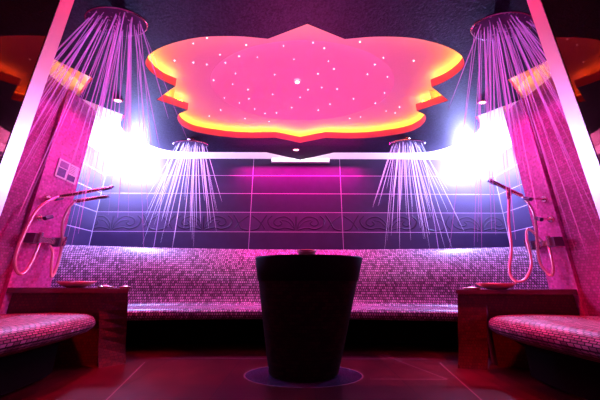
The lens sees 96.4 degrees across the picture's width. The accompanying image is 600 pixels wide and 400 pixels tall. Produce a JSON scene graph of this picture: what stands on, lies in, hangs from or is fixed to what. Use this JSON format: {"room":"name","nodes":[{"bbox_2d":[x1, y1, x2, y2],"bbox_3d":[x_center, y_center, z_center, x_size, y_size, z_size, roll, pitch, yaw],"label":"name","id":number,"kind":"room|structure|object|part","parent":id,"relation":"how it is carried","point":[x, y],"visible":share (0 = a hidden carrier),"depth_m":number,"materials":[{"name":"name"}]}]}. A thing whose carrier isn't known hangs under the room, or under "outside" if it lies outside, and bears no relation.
{"room":"spa steam room","nodes":[
{"label":"spa steam room","id":0,"kind":"room"},
{"bbox_2d":[0,59,97,313],"bbox_3d":[-2.674,-0.183,1.760,0.750,2.672,1.940,0,-17,0],"label":"wall","id":1,"kind":"structure","parent":0,"point":[62,124],"depth_m":2.43,"materials":[{"name":"tile"}]},
{"bbox_2d":[35,214,53,220],"bbox_3d":[-2.248,0.154,2.358,0.103,0.064,0.077,0,-17,0],"label":"holder","id":2,"kind":"object","parent":1,"relation":"attached to","point":[39,217],"visible":1,"depth_m":2.35,"materials":[{"name":"silver metal"}]},
{"bbox_2d":[23,232,66,246],"bbox_3d":[-2.233,0.351,2.359,0.134,0.090,0.308,0,-17,0],"label":"shower mixer","id":3,"kind":"object","parent":1,"relation":"attached to","point":[32,238],"visible":0.99,"depth_m":2.26,"materials":[{"name":"silver metal"}]},
{"bbox_3d":[-2.231,0.320,2.243,0.080,0.080,0.068,0,-17,0],"label":"handle","id":4,"kind":"part","parent":3,"relation":"part of","materials":[{"name":"silver metal"}]},
{"bbox_3d":[-2.178,0.312,2.246,0.024,0.082,0.020,0,-17,0],"label":"lever","id":5,"kind":"part","parent":3,"relation":"part of","materials":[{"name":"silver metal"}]},
{"bbox_3d":[-2.231,0.391,2.473,0.080,0.080,0.068,0,-17,0],"label":"handle","id":6,"kind":"part","parent":3,"relation":"part of","materials":[{"name":"silver metal"}]},
{"bbox_3d":[-2.178,0.383,2.475,0.024,0.082,0.020,0,-17,0],"label":"lever","id":7,"kind":"part","parent":3,"relation":"part of","materials":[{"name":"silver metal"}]},
{"bbox_2d":[48,195,109,277],"bbox_3d":[-2.117,0.312,2.557,0.068,0.836,0.370,-15,-23,40],"label":"shower","id":8,"kind":"object","parent":3,"relation":"attached to","point":[52,273],"visible":1,"depth_m":2.46,"materials":[{"name":"silver metal"}]},
{"bbox_3d":[-2.084,-0.012,2.683,0.044,0.142,0.267,-14,-22,39],"label":"handle","id":9,"kind":"part","parent":8,"relation":"part of","materials":[{"name":"silver metal"}]},
{"bbox_2d":[44,195,63,200],"bbox_3d":[-2.240,-0.014,2.441,0.118,0.064,0.077,0,-17,0],"label":"holder","id":10,"kind":"object","parent":1,"relation":"attached to","point":[47,197],"visible":0.71,"depth_m":2.43,"materials":[{"name":"silver metal"}]},
{"bbox_2d":[12,186,113,275],"bbox_3d":[-2.119,0.219,2.433,0.149,0.911,0.597,-9,-19,27],"label":"shower","id":11,"kind":"object","parent":1,"relation":"attached to","point":[14,261],"visible":0.97,"depth_m":2.21,"materials":[{"name":"silver metal"}]},
{"bbox_3d":[-2.082,-0.080,2.624,0.088,0.227,0.402,-15,-23,40],"label":"handle","id":12,"kind":"part","parent":11,"relation":"part of","materials":[{"name":"silver metal"}]},
{"bbox_2d":[54,158,79,184],"bbox_3d":[-2.292,-0.279,2.643,0.012,0.184,0.240,0,-17,0],"label":"switch panel","id":13,"kind":"object","parent":1,"relation":"attached to","point":[66,171],"visible":1,"depth_m":2.63,"materials":[{"name":"white paint"}]},
{"bbox_2d":[57,167,66,177],"bbox_3d":[-2.292,-0.264,2.573,0.012,0.080,0.085,0,-17,0],"label":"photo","id":14,"kind":"object","parent":13,"relation":"attached to","point":[61,171],"depth_m":2.58},
{"bbox_2d":[60,160,68,169],"bbox_3d":[-2.292,-0.338,2.604,0.012,0.060,0.090,0,-17,0],"label":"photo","id":15,"kind":"object","parent":13,"relation":"on","point":[64,165],"depth_m":2.60},
{"bbox_2d":[66,174,74,182],"bbox_3d":[-2.292,-0.216,2.676,0.012,0.056,0.090,0,-17,0],"label":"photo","id":16,"kind":"object","parent":13,"relation":"attached to","point":[70,178],"depth_m":2.67},
{"bbox_2d":[64,137,110,245],"bbox_3d":[-3.051,0.295,3.308,0.001,2.672,1.300,0,-17,0],"label":"wall","id":17,"kind":"structure","parent":0,"point":[81,219],"depth_m":3.85,"materials":[{"name":"tile"}]},
{"bbox_2d":[0,341,585,399],"bbox_3d":[-0.004,1.063,1.032,6.300,0.120,5.400,0,-17,0],"label":"floor","id":18,"kind":"structure","parent":0,"point":[186,370],"depth_m":1.91,"materials":[{"name":"tile"}]},
{"bbox_2d":[0,313,94,395],"bbox_3d":[-1.915,0.872,1.372,0.737,0.393,1.741,0,-17,0],"label":"bench","id":19,"kind":"object","parent":18,"relation":"on","point":[29,342],"visible":1,"depth_m":1.69,"materials":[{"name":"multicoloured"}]},
{"bbox_3d":[-1.914,0.762,1.406,0.737,0.163,1.741,0,-17,0],"label":"seat","id":20,"kind":"part","parent":19,"relation":"part of","materials":[{"name":"tile"}]},
{"bbox_2d":[6,287,128,367],"bbox_3d":[-1.880,1.046,2.229,0.842,0.608,0.440,0,-17,0],"label":"wall","id":21,"kind":"structure","parent":18,"relation":"on","point":[103,345],"depth_m":2.25,"materials":[{"name":"stone"}]},
{"bbox_2d":[55,281,96,287],"bbox_3d":[-1.993,0.750,2.383,0.329,0.053,0.230,0,-17,0],"label":"metal bowl","id":22,"kind":"object","parent":21,"relation":"on","point":[68,284],"visible":1,"depth_m":2.31,"materials":[{"name":"orange metal"}]},
{"bbox_2d":[97,285,113,287],"bbox_3d":[-1.743,0.776,2.406,0.150,0.025,0.090,0,-17,0],"label":"soap dish","id":23,"kind":"object","parent":21,"relation":"on","point":[103,286],"visible":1,"depth_m":2.38,"materials":[{"name":"silver metal"}]},
{"bbox_3d":[-1.743,0.780,2.405,0.150,0.017,0.090,0,-17,0],"label":"dish","id":24,"kind":"part","parent":23,"relation":"part of","materials":[{"name":"silver metal"}]},
{"bbox_2d":[106,354,481,399],"bbox_3d":[-0.064,1.226,1.767,2.528,0.001,1.702,0,-17,0],"label":"trim","id":25,"kind":"structure","parent":18,"relation":"on","point":[382,354],"depth_m":2.00,"materials":[{"name":"pink stone"}]},
{"bbox_2d":[50,245,548,345],"bbox_3d":[-0.004,1.052,3.081,6.092,1.072,1.288,0,-17,0],"label":"bench","id":26,"kind":"object","parent":18,"relation":"on","point":[176,295],"visible":0.59,"depth_m":3.15,"materials":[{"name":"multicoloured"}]},
{"bbox_3d":[-0.004,1.168,2.732,6.092,0.115,0.690,0,-17,0],"label":"seat","id":27,"kind":"part","parent":26,"relation":"part of","materials":[{"name":"tile"}]},
{"bbox_3d":[-0.003,0.909,3.251,6.092,0.697,1.047,0,-17,0],"label":"backrest","id":28,"kind":"part","parent":26,"relation":"part of","materials":[{"name":"tile"}]},
{"bbox_2d":[245,367,361,387],"bbox_3d":[0.025,1.294,1.986,0.880,0.001,0.528,0,-17,0],"label":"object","id":29,"kind":"structure","parent":18,"relation":"on","point":[260,375],"depth_m":1.87,"materials":[{"name":"stone"}]},
{"bbox_2d":[243,366,363,387],"bbox_3d":[0.025,1.293,1.986,0.884,0.001,0.535,0,-17,0],"label":"trim","id":30,"kind":"structure","parent":18,"relation":"on","point":[266,366],"depth_m":1.84,"materials":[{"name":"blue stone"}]},
{"bbox_2d":[255,254,361,381],"bbox_3d":[0.071,0.883,2.103,0.885,0.851,0.549,0,-17,0],"label":"stone pot","id":31,"kind":"object","parent":18,"relation":"on","point":[306,300],"visible":1,"depth_m":1.94,"materials":[{"name":"stone"}]},
{"bbox_2d":[297,249,315,253],"bbox_3d":[0.053,0.443,2.166,0.162,0.070,0.130,0,-17,0],"label":"metal bowl","id":32,"kind":"object","parent":31,"relation":"on","point":[304,251],"visible":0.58,"depth_m":2.12,"materials":[{"name":"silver metal"}]},
{"bbox_2d":[455,288,578,369],"bbox_3d":[1.780,1.076,2.286,1.027,0.608,0.320,0,-17,0],"label":"wall","id":33,"kind":"structure","parent":18,"relation":"on","point":[476,307],"depth_m":2.25,"materials":[{"name":"stone"}]},
{"bbox_2d":[462,286,480,288],"bbox_3d":[1.547,0.792,2.415,0.170,0.025,0.102,0,-17,0],"label":"soap dish","id":34,"kind":"object","parent":33,"relation":"on","point":[470,287],"visible":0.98,"depth_m":2.38,"materials":[{"name":"silver metal"}]},
{"bbox_3d":[1.547,0.796,2.414,0.170,0.017,0.102,0,-17,0],"label":"dish","id":35,"kind":"part","parent":34,"relation":"part of","materials":[{"name":"silver metal"}]},
{"bbox_2d":[475,283,517,288],"bbox_3d":[1.757,0.771,2.401,0.350,0.053,0.245,0,-17,0],"label":"metal bowl","id":36,"kind":"object","parent":33,"relation":"on","point":[483,285],"visible":0.88,"depth_m":2.33,"materials":[{"name":"orange metal"}]},
{"bbox_2d":[488,314,599,399],"bbox_3d":[1.865,0.883,1.367,0.823,0.393,1.731,0,-17,0],"label":"bench","id":37,"kind":"object","parent":18,"relation":"on","point":[563,351],"visible":1,"depth_m":1.65,"materials":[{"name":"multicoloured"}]},
{"bbox_3d":[1.866,0.774,1.401,0.823,0.163,1.731,0,-17,0],"label":"seat","id":38,"kind":"part","parent":37,"relation":"part of","materials":[{"name":"tile"}]},
{"bbox_2d":[89,151,509,249],"bbox_3d":[-0.002,0.513,3.976,6.300,2.672,0.100,0,-17,0],"label":"wall","id":39,"kind":"structure","parent":0,"point":[167,181],"depth_m":4.11,"materials":[{"name":"tile"}]},
{"bbox_2d":[89,158,508,244],"bbox_3d":[0.000,0.080,4.054,6.099,1.545,0.006,0,-17,0],"label":"trim","id":40,"kind":"structure","parent":39,"relation":"attached to","point":[109,158],"depth_m":4.05,"materials":[{"name":"purple tile"}]},
{"bbox_2d":[93,212,505,231],"bbox_3d":[-0.001,0.328,3.979,6.080,0.287,0.003,0,-17,0],"label":"trim","id":41,"kind":"structure","parent":39,"relation":"attached to","point":[105,221],"depth_m":3.98,"materials":[{"name":"tile"}]},
{"bbox_2d":[271,158,329,162],"bbox_3d":[0.007,-0.629,4.250,0.920,0.075,0.049,0,-17,0],"label":"wall lamp","id":42,"kind":"object","parent":39,"relation":"attached to","point":[273,160],"visible":0.93,"depth_m":4.23,"materials":[{"name":"white paint"}]},
{"bbox_2d":[272,158,328,160],"bbox_3d":[0.007,-0.636,4.229,0.900,0.053,0.004,0,-17,0],"label":"diffuser","id":43,"kind":"object","parent":42,"relation":"attached to","point":[273,159],"depth_m":4.23,"materials":[{"name":"white plastic"}]},
{"bbox_2d":[54,0,546,159],"bbox_3d":[0.004,-1.144,2.713,4.650,0.090,3.185,0,-17,0],"label":"ceiling panel","id":44,"kind":"object","parent":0,"point":[119,67],"visible":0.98,"depth_m":2.29,"materials":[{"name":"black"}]},
{"bbox_2d":[84,6,147,36],"bbox_3d":[-1.306,-1.299,1.919,0.430,0.091,0.230,0,-17,0],"label":"shower","id":45,"kind":"object","parent":44,"relation":"attached to","point":[111,20],"visible":1,"depth_m":1.89,"materials":[{"name":"silver metal"}]},
{"bbox_2d":[112,98,122,102],"bbox_3d":[-1.936,-1.056,2.848,0.108,0.009,0.065,0,-17,0],"label":"recessed light","id":46,"kind":"object","parent":44,"relation":"attached to","point":[118,100],"visible":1,"depth_m":2.84,"materials":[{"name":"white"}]},
{"bbox_2d":[173,138,207,148],"bbox_3d":[-1.467,-0.776,3.609,0.470,0.091,0.230,0,-17,0],"label":"shower","id":47,"kind":"object","parent":44,"relation":"attached to","point":[191,143],"visible":1,"depth_m":3.58,"materials":[{"name":"silver metal"}]},
{"bbox_3d":[-1.467,-0.735,3.597,0.449,0.005,0.220,0,-17,0],"label":"nozzle plate","id":48,"kind":"part","parent":47,"relation":"part of","materials":[{"name":"silver metal"}]},
{"bbox_2d":[389,137,424,147],"bbox_3d":[1.423,-0.777,3.571,0.470,0.091,0.230,0,-17,0],"label":"shower","id":49,"kind":"object","parent":44,"relation":"attached to","point":[406,142],"visible":1,"depth_m":3.54,"materials":[{"name":"silver metal"}]},
{"bbox_3d":[1.423,-0.737,3.558,0.449,0.005,0.220,0,-17,0],"label":"nozzle plate","id":50,"kind":"part","parent":49,"relation":"part of","materials":[{"name":"silver metal"}]},
{"bbox_2d":[477,100,487,103],"bbox_3d":[1.944,-1.040,2.857,0.108,0.009,0.065,0,-17,0],"label":"recessed light","id":51,"kind":"object","parent":44,"relation":"attached to","point":[481,101],"visible":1,"depth_m":2.85,"materials":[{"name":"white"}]},
{"bbox_2d":[470,11,533,40],"bbox_3d":[1.454,-1.282,1.942,0.430,0.091,0.230,0,-17,0],"label":"shower","id":52,"kind":"object","parent":44,"relation":"attached to","point":[503,25],"visible":0.98,"depth_m":1.92,"materials":[{"name":"silver metal"}]},
{"bbox_2d":[58,24,542,151],"bbox_3d":[0.005,-1.381,2.814,6.300,0.260,3.440,0,-17,0],"label":"ceiling","id":53,"kind":"structure","parent":0,"point":[249,104],"depth_m":2.95,"materials":[{"name":"paint"}]},
{"bbox_2d":[164,89,440,98],"bbox_3d":[0.029,-1.179,2.891,3.428,0.082,2.116,0,-17,0],"label":"trim","id":54,"kind":"structure","parent":53,"relation":"attached to","point":[171,93],"depth_m":2.95,"materials":[{"name":"paint"}]},
{"bbox_2d":[489,138,534,246],"bbox_3d":[3.049,0.316,3.308,0.001,2.672,1.300,0,-17,0],"label":"wall","id":55,"kind":"structure","parent":0,"point":[503,159],"depth_m":3.85,"materials":[{"name":"tile"}]},
{"bbox_2d":[502,61,599,316],"bbox_3d":[2.676,-0.164,1.760,0.750,2.672,1.940,0,-17,0],"label":"wall","id":56,"kind":"structure","parent":0,"point":[549,165],"depth_m":2.42,"materials":[{"name":"tile"}]},
{"bbox_2d":[488,179,554,276],"bbox_3d":[2.089,0.227,2.548,0.354,0.972,0.099,-10,-20,29],"label":"shower","id":57,"kind":"object","parent":56,"relation":"attached to","point":[491,181],"visible":0.99,"depth_m":2.46,"materials":[{"name":"silver metal"}]},
{"bbox_3d":[2.046,-0.124,2.672,0.247,0.228,0.097,-11,-21,33],"label":"handle","id":58,"kind":"part","parent":57,"relation":"part of","materials":[{"name":"silver metal"}]},
{"bbox_2d":[523,196,547,201],"bbox_3d":[2.210,-0.011,2.518,0.178,0.064,0.077,0,-17,0],"label":"holder","id":59,"kind":"object","parent":56,"relation":"attached to","point":[543,198],"visible":1,"depth_m":2.51,"materials":[{"name":"silver metal"}]},
{"bbox_2d":[524,236,564,249],"bbox_3d":[2.231,0.396,2.455,0.134,0.090,0.308,0,-17,0],"label":"shower mixer","id":60,"kind":"object","parent":56,"relation":"attached to","point":[550,241],"visible":0.88,"depth_m":2.34,"materials":[{"name":"silver metal"}]},
{"bbox_2d":[506,187,542,282],"bbox_3d":[2.066,0.305,2.521,0.358,0.911,0.074,0,-17,0],"label":"shower","id":61,"kind":"object","parent":60,"relation":"attached to","point":[508,192],"visible":0.98,"depth_m":2.48,"materials":[{"name":"silver metal"}]},
{"bbox_3d":[2.050,-0.051,2.635,0.034,0.091,0.034,16,-23,-41],"label":"handle","id":62,"kind":"part","parent":61,"relation":"part of","materials":[{"name":"silver metal"}]},
{"bbox_3d":[2.228,0.436,2.568,0.080,0.080,0.068,0,-17,0],"label":"handle","id":63,"kind":"part","parent":60,"relation":"part of","materials":[{"name":"silver metal"}]},
{"bbox_3d":[2.176,0.357,2.341,0.024,0.082,0.020,0,-17,0],"label":"lever","id":64,"kind":"part","parent":60,"relation":"part of","materials":[{"name":"silver metal"}]},
{"bbox_3d":[2.229,0.365,2.339,0.080,0.080,0.068,0,-17,0],"label":"handle","id":65,"kind":"part","parent":60,"relation":"part of","materials":[{"name":"silver metal"}]},
{"bbox_2d":[535,216,554,221],"bbox_3d":[2.229,0.172,2.451,0.138,0.064,0.077,0,-17,0],"label":"holder","id":66,"kind":"object","parent":56,"relation":"attached to","point":[549,218],"visible":1,"depth_m":2.44,"materials":[{"name":"silver metal"}]},
{"bbox_3d":[0.002,-0.475,0.786,4.800,2.672,0.100,0,-17,0],"label":"wall","id":67,"kind":"structure","parent":0,"visible":0},
{"bbox_2d":[0,0,73,215],"bbox_3d":[-0.754,-0.359,0.268,0.026,2.130,1.000,0,-17,0],"label":"door frame","id":68,"kind":"structure","parent":67,"relation":"in","point":[31,31],"depth_m":0.72,"materials":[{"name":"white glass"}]},
{"bbox_2d":[527,0,599,217],"bbox_3d":[0.756,-0.354,0.268,0.026,2.130,1.000,0,-17,0],"label":"door frame","id":69,"kind":"structure","parent":67,"relation":"in","point":[568,31],"depth_m":0.72,"materials":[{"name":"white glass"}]}
]}

